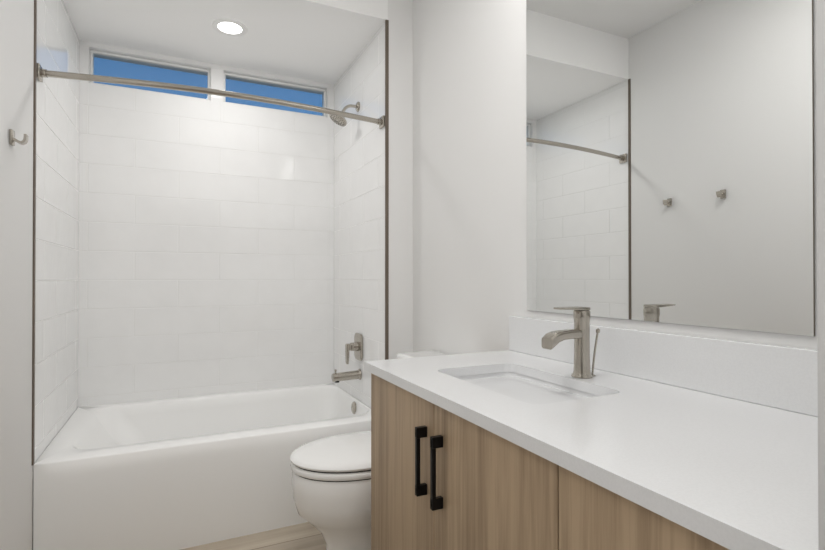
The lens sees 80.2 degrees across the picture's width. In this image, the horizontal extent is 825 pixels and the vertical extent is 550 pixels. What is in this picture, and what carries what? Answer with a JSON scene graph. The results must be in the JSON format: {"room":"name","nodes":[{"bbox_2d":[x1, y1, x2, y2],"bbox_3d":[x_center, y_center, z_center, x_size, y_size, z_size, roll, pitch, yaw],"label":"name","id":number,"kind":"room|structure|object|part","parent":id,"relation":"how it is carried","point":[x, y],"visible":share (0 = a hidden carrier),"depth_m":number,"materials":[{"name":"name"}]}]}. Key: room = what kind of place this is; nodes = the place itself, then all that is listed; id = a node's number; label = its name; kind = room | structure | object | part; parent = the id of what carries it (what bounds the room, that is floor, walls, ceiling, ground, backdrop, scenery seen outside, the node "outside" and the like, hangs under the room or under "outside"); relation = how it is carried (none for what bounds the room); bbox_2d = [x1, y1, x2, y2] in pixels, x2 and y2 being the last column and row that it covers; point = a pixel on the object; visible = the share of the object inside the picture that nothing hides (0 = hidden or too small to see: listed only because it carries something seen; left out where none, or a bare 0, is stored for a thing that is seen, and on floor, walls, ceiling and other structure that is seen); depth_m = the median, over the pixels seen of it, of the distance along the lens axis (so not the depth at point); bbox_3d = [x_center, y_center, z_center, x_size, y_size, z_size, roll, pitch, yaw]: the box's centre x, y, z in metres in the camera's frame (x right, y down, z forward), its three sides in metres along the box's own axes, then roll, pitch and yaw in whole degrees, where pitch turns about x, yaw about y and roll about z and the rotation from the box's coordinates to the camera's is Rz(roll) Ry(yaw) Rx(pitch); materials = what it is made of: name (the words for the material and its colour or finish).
{"room":"bathroom","nodes":[
{"label":"bathroom","id":0,"kind":"room"},
{"bbox_2d":[0,0,33,549],"bbox_3d":[-1.229,-0.207,1.296,0.120,2.700,3.237,0,0,-26],"label":"wall","id":1,"kind":"structure","parent":0,"point":[16,197],"depth_m":1.64,"materials":[{"name":"paint"}]},
{"bbox_2d":[9,129,28,145],"bbox_3d":[-1.275,-0.443,1.586,0.045,0.048,0.028,0,0,-26],"label":"robe hook","id":2,"kind":"object","parent":1,"relation":"attached to","point":[13,140],"visible":0.98,"depth_m":1.58,"materials":[{"name":"silver metal"}]},
{"bbox_2d":[33,0,79,465],"bbox_3d":[-1.626,-0.271,2.256,0.009,2.029,0.924,0,0,-26],"label":"tile","id":3,"kind":"structure","parent":1,"relation":"attached to","point":[57,248],"depth_m":2.17,"materials":[{"name":"white tile"}]},
{"bbox_2d":[37,63,384,128],"bbox_3d":[-0.782,-0.778,2.162,1.429,0.060,0.116,0,0,-26],"label":"rail","id":4,"kind":"object","parent":3,"relation":"attached to","point":[42,73],"visible":1,"depth_m":2.05,"materials":[{"name":"silver metal"}]},
{"bbox_2d":[89,48,326,116],"bbox_3d":[-1.202,-0.195,3.037,1.448,2.700,0.120,0,0,-26],"label":"wall","id":5,"kind":"structure","parent":0,"point":[203,74],"depth_m":2.97,"materials":[{"name":"paint"}]},
{"bbox_2d":[78,40,333,406],"bbox_3d":[-1.174,-0.266,2.979,1.430,2.029,0.009,0,0,-26],"label":"tile","id":6,"kind":"structure","parent":5,"relation":"attached to","point":[206,247],"depth_m":2.93,"materials":[{"name":"white tile"}]},
{"bbox_2d":[90,50,325,116],"bbox_3d":[-1.192,-1.151,3.020,1.339,0.197,0.069,0,0,-26],"label":"transom","id":7,"kind":"object","parent":5,"relation":"in","point":[93,53],"visible":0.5,"depth_m":2.98,"materials":[{"name":"glass"}]},
{"bbox_2d":[63,0,387,84],"bbox_3d":[-0.977,-1.466,2.574,1.448,0.365,0.924,0,0,-26],"label":"ceiling","id":8,"kind":"structure","parent":0,"point":[324,41],"depth_m":2.57,"materials":[{"name":"paint"}]},
{"bbox_2d":[212,18,247,36],"bbox_3d":[-0.945,-1.279,2.534,0.176,0.008,0.176,0,0,-26],"label":"recessed light","id":9,"kind":"object","parent":8,"relation":"in","point":[233,27],"visible":1,"depth_m":2.53,"materials":[{"name":"paint"}]},
{"bbox_2d":[181,522,325,549],"bbox_3d":[-0.351,1.171,0.955,3.178,0.060,4.594,0,0,-26],"label":"floor","id":10,"kind":"structure","parent":0,"point":[305,536],"depth_m":2.11,"materials":[{"name":"brown wood"}]},
{"bbox_2d":[33,383,370,549],"bbox_3d":[-0.975,0.934,2.554,1.428,0.436,0.914,0,0,-26],"label":"bathtub","id":11,"kind":"object","parent":10,"relation":"on","point":[179,473],"visible":0.77,"depth_m":2.12,"materials":[{"name":"ceramic"}]},
{"bbox_2d":[290,351,448,549],"bbox_3d":[-0.132,0.748,1.949,0.700,0.800,0.400,0,0,-26],"label":"toilet","id":12,"kind":"object","parent":10,"relation":"on","point":[331,482],"visible":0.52,"depth_m":1.75,"materials":[{"name":"ceramic"}]},
{"bbox_2d":[364,306,818,549],"bbox_3d":[0.365,0.612,1.080,0.577,1.060,1.223,0,0,-26],"label":"bathroom vanity","id":13,"kind":"object","parent":10,"relation":"on","point":[581,432],"visible":1,"depth_m":0.94,"materials":[{"name":"white stone"}]},
{"bbox_2d":[541,306,600,378],"bbox_3d":[0.411,0.174,1.262,0.164,0.182,0.053,0,0,-26],"label":"faucet","id":14,"kind":"object","parent":13,"relation":"on","point":[580,333],"depth_m":1.26,"materials":[{"name":"silver metal"}]},
{"bbox_3d":[0.190,0.440,0.810,0.028,0.162,0.800,0,0,-26],"label":"handle","id":15,"kind":"part","parent":13,"relation":"part of","materials":[{"name":"black metal"}]},
{"bbox_2d":[388,0,816,358],"bbox_3d":[0.240,-0.202,1.998,0.260,2.700,3.237,0,0,-26],"label":"wall","id":16,"kind":"structure","parent":0,"point":[457,189],"depth_m":2.08,"materials":[{"name":"paint"}]},
{"bbox_2d":[32,0,388,465],"bbox_3d":[-0.772,-0.287,2.147,1.447,1.997,0.022,0,0,-26],"label":"trim","id":17,"kind":"structure","parent":16,"relation":"attached to","point":[386,207],"depth_m":1.85,"materials":[{"name":"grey metal"}]},
{"bbox_2d":[334,22,384,407],"bbox_3d":[-0.328,-0.267,2.876,0.009,2.029,0.924,0,0,-26],"label":"tile","id":18,"kind":"structure","parent":16,"relation":"attached to","point":[359,226],"depth_m":2.79,"materials":[{"name":"white tile"}]},
{"bbox_2d":[329,102,359,126],"bbox_3d":[-0.391,-0.929,2.803,0.171,0.150,0.110,0,0,-26],"label":"shower head","id":19,"kind":"object","parent":18,"relation":"attached to","point":[339,120],"visible":0.75,"depth_m":2.80},
{"bbox_2d":[331,369,361,382],"bbox_3d":[-0.373,0.565,2.767,0.164,0.074,0.062,0,0,-26],"label":"tub spout","id":20,"kind":"object","parent":18,"relation":"attached to","point":[345,376],"visible":1,"depth_m":2.75,"materials":[{"name":"silver metal"}]},
{"bbox_2d":[345,333,362,363],"bbox_3d":[-0.341,0.420,2.793,0.082,0.170,0.124,0,0,-26],"label":"shower valve","id":21,"kind":"object","parent":18,"relation":"attached to","point":[356,346],"visible":1,"depth_m":2.77,"materials":[{"name":"silver metal"}]},
{"bbox_2d":[526,0,814,335],"bbox_3d":[0.577,-0.449,1.309,0.005,1.135,0.843,0,0,-26],"label":"mirror","id":22,"kind":"object","parent":16,"relation":"attached to","point":[670,161],"visible":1,"depth_m":1.19,"materials":[{"name":"clear glass"}]},
{"bbox_3d":[0.208,-0.214,0.257,1.578,2.700,0.123,0,0,-26],"label":"wall","id":23,"kind":"structure","parent":0,"visible":0},
{"bbox_2d":[816,0,824,549],"bbox_3d":[-0.031,0.070,0.139,1.030,2.130,0.151,0,0,-26],"label":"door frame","id":24,"kind":"structure","parent":23,"relation":"attached to","point":[820,90],"depth_m":0.39,"materials":[{"name":"paint"}]}
]}

